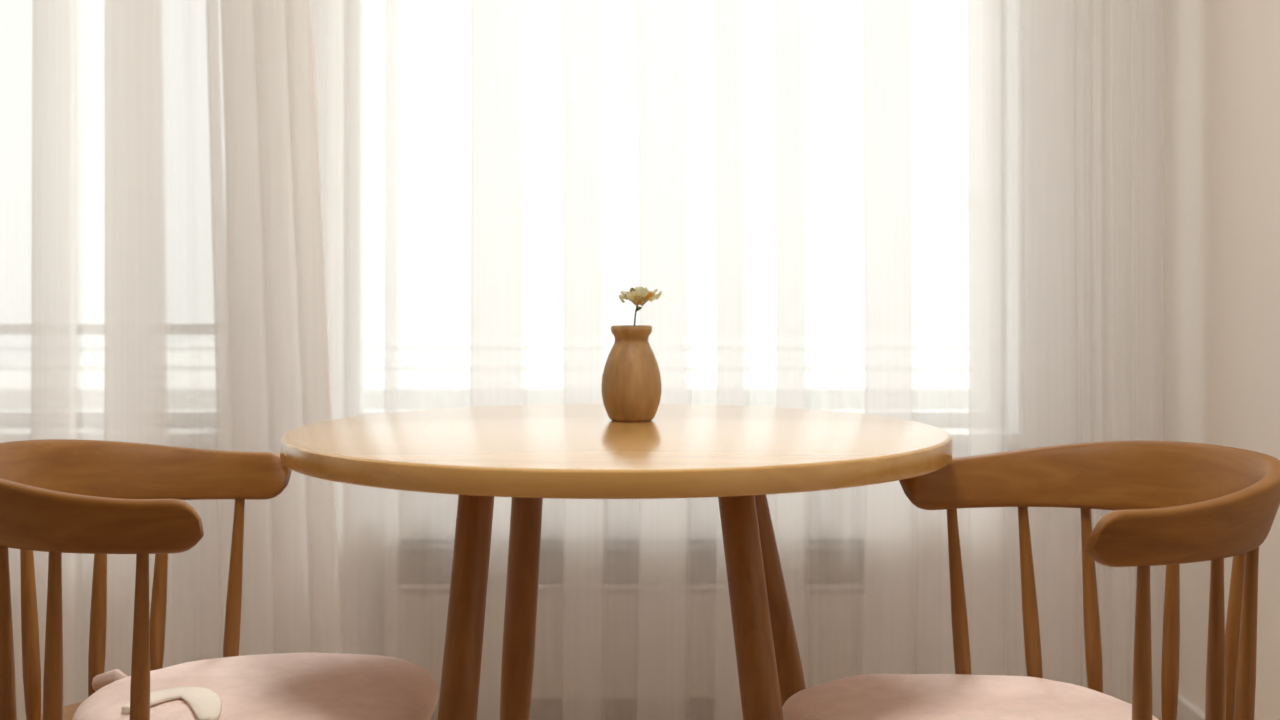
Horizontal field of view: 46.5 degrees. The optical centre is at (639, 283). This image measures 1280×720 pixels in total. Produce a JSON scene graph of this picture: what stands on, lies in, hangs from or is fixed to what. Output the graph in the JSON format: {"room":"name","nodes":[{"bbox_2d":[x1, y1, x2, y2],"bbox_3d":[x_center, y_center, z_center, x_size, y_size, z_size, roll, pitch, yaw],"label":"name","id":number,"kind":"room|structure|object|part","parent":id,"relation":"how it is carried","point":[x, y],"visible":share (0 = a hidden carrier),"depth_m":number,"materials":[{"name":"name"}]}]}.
{"room":"dining room","nodes":[
{"label":"dining room","id":0,"kind":"room"},
{"bbox_2d":[311,0,1157,680],"bbox_3d":[-1.040,-0.335,3.320,4.320,2.550,0.240,0,0,0],"label":"wall","id":1,"kind":"structure","parent":0,"point":[1048,377],"depth_m":3.20,"materials":[{"name":"paint"}]},
{"bbox_2d":[385,538,879,697],"bbox_3d":[-0.017,0.740,3.141,1.028,0.400,0.118,0,0,0],"label":"radiator","id":2,"kind":"object","parent":1,"relation":"attached to","point":[662,561],"visible":0.6,"depth_m":3.09,"materials":[{"name":"metal"}]},
{"bbox_3d":[-0.527,0.701,3.125,0.008,0.322,0.082,0,0,0],"label":"panel","id":3,"kind":"part","parent":2,"relation":"part of","materials":[{"name":"metal"}]},
{"bbox_2d":[385,539,878,582],"bbox_3d":[-0.017,0.580,3.125,1.024,0.078,0.084,0,0,0],"label":"grille","id":4,"kind":"object","parent":2,"relation":"attached to","point":[661,560],"depth_m":3.09,"materials":[{"name":"metal"}]},
{"bbox_3d":[0.493,0.701,3.125,0.008,0.322,0.082,0,0,0],"label":"panel","id":5,"kind":"part","parent":2,"relation":"part of","materials":[{"name":"metal"}]},
{"bbox_2d":[344,0,1026,444],"bbox_3d":[0.067,-0.549,3.277,1.513,1.782,0.214,0,0,0],"label":"window","id":6,"kind":"structure","parent":1,"relation":"in","point":[955,423],"depth_m":3.32,"materials":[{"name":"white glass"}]},
{"bbox_3d":[0.077,0.331,3.245,1.493,0.024,0.150,0,0,0],"label":"sill","id":7,"kind":"part","parent":6,"relation":"part of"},
{"bbox_2d":[430,680,1155,719],"bbox_3d":[-1.047,0.895,3.193,4.306,0.090,0.014,0,0,0],"label":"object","id":8,"kind":"structure","parent":1,"relation":"attached to","point":[488,708],"depth_m":3.19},
{"bbox_2d":[1163,0,1279,719],"bbox_3d":[1.220,-0.335,-0.980,0.200,2.550,8.840,0,0,0],"label":"wall","id":9,"kind":"structure","parent":0,"point":[1221,326],"depth_m":2.86,"materials":[{"name":"beige paint"}]},
{"bbox_2d":[1177,694,1204,719],"bbox_3d":[1.113,0.895,-1.000,0.014,0.090,8.400,0,0,0],"label":"baseboard","id":10,"kind":"structure","parent":9,"relation":"attached to","point":[1186,710],"depth_m":3.02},
{"bbox_3d":[-1.040,-1.660,-0.980,4.720,0.100,8.840,0,0,0],"label":"ceiling","id":11,"kind":"structure","parent":0,"visible":0},
{"bbox_3d":[-1.040,-1.585,2.945,4.280,0.050,0.130,0,0,0],"label":"rail","id":12,"kind":"object","parent":11,"relation":"attached to","visible":0},
{"bbox_2d":[0,0,341,719],"bbox_3d":[-1.318,-0.318,2.893,1.490,2.475,0.090,0,0,0],"label":"sheer curtain","id":13,"kind":"object","parent":12,"relation":"hanging from","point":[162,275],"visible":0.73,"depth_m":2.87,"materials":[{"name":"white fabric"}]},
{"bbox_2d":[325,0,1163,719],"bbox_3d":[0.181,-0.318,2.973,1.744,2.475,0.067,0,0,0],"label":"sheer curtain","id":14,"kind":"object","parent":12,"relation":"hanging from","point":[1090,4],"visible":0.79,"depth_m":2.98,"materials":[{"name":"white fabric"}]},
{"bbox_3d":[-1.040,0.990,-0.980,4.720,0.100,8.840,0,0,0],"label":"floor","id":15,"kind":"structure","parent":0,"visible":0},
{"bbox_2d":[0,439,291,719],"bbox_3d":[-0.570,0.575,1.913,0.577,0.731,0.500,0,0,-1],"label":"dining chair","id":16,"kind":"object","parent":15,"relation":"on","point":[100,498],"visible":0.94,"depth_m":1.96,"materials":[{"name":"brown wood"}]},
{"bbox_3d":[-0.553,0.594,1.913,0.544,0.034,0.477,0,0,-1],"label":"seat","id":17,"kind":"part","parent":16,"relation":"part of","materials":[{"name":"brown wood"}]},
{"bbox_3d":[-0.679,0.258,1.911,0.359,0.098,0.500,0,0,-1],"label":"arm rail","id":18,"kind":"part","parent":16,"relation":"part of","materials":[{"name":"brown wood"}]},
{"bbox_2d":[72,653,437,719],"bbox_3d":[-0.513,0.541,1.913,0.496,0.070,0.446,0,0,-1],"label":"seat cushion","id":19,"kind":"object","parent":16,"relation":"on","point":[281,686],"visible":0.94,"depth_m":1.89,"materials":[{"name":"pink fabric"}]},
{"bbox_2d":[280,403,951,719],"bbox_3d":[-0.031,0.569,2.045,0.900,0.740,0.900,0,0,0],"label":"dining table","id":20,"kind":"object","parent":15,"relation":"on","point":[738,455],"visible":0.98,"depth_m":1.80,"materials":[{"name":"brown wood"}]},
{"bbox_3d":[-0.224,0.585,1.792,0.047,0.708,0.183,0,0,20],"label":"leg","id":21,"kind":"part","parent":20,"relation":"part of","materials":[{"name":"brown wood"}]},
{"bbox_3d":[-0.179,0.585,2.180,0.048,0.708,0.135,0,0,-27],"label":"leg","id":22,"kind":"part","parent":20,"relation":"part of","materials":[{"name":"brown wood"}]},
{"bbox_2d":[601,325,661,421],"bbox_3d":[-0.012,0.130,2.175,0.088,0.138,0.088,0,0,0],"label":"bud vase","id":23,"kind":"object","parent":20,"relation":"on","point":[631,385],"visible":1,"depth_m":2.15,"materials":[{"name":"brown wood"}]},
{"bbox_2d":[619,286,661,325],"bbox_3d":[0.001,0.095,2.178,0.059,0.185,0.052,0,0,-26],"label":"flower","id":24,"kind":"object","parent":23,"relation":"in","point":[638,295],"visible":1,"depth_m":2.16,"materials":[{"name":"beige plant"}]},
{"bbox_3d":[-0.007,0.106,2.175,0.013,0.162,0.003,0,0,0],"label":"stem","id":25,"kind":"part","parent":24,"relation":"part of","materials":[{"name":"green plant"}]},
{"bbox_3d":[0.151,0.585,1.726,0.047,0.708,0.267,0,0,-20],"label":"leg","id":26,"kind":"part","parent":20,"relation":"part of","materials":[{"name":"brown wood"}]},
{"bbox_3d":[0.216,0.585,2.183,0.229,0.708,0.047,0,0,-37],"label":"leg","id":27,"kind":"part","parent":20,"relation":"part of","materials":[{"name":"brown wood"}]},
{"bbox_2d":[899,440,1279,719],"bbox_3d":[0.489,0.575,1.832,0.577,0.731,0.500,0,0,-17],"label":"dining chair","id":28,"kind":"object","parent":15,"relation":"on","point":[1173,503],"visible":0.94,"depth_m":1.94,"materials":[{"name":"brown wood"}]},
{"bbox_2d":[782,674,1158,719],"bbox_3d":[0.412,0.544,1.811,0.450,0.064,0.447,0,0,-17],"label":"seat cushion","id":29,"kind":"object","parent":28,"relation":"on","point":[872,696],"visible":0.98,"depth_m":1.85,"materials":[{"name":"pink fabric"}]},
{"bbox_3d":[0.593,0.258,1.863,0.359,0.098,0.500,0,0,-17],"label":"arm rail","id":30,"kind":"part","parent":28,"relation":"part of","materials":[{"name":"brown wood"}]},
{"label":"outside","id":31,"kind":"structure","parent":0,"visible":0},
{"bbox_2d":[365,336,971,386],"bbox_3d":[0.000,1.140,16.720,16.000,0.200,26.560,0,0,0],"label":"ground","id":32,"kind":"structure","parent":31,"point":[373,358],"depth_m":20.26,"materials":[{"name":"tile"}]},
{"bbox_2d":[365,347,982,409],"bbox_3d":[0.000,0.590,6.000,8.000,0.900,0.100,0,0,0],"label":"balcony railing","id":33,"kind":"object","parent":32,"relation":"on","point":[409,398],"visible":0.02,"depth_m":5.95,"materials":[{"name":"paint"}]}
]}

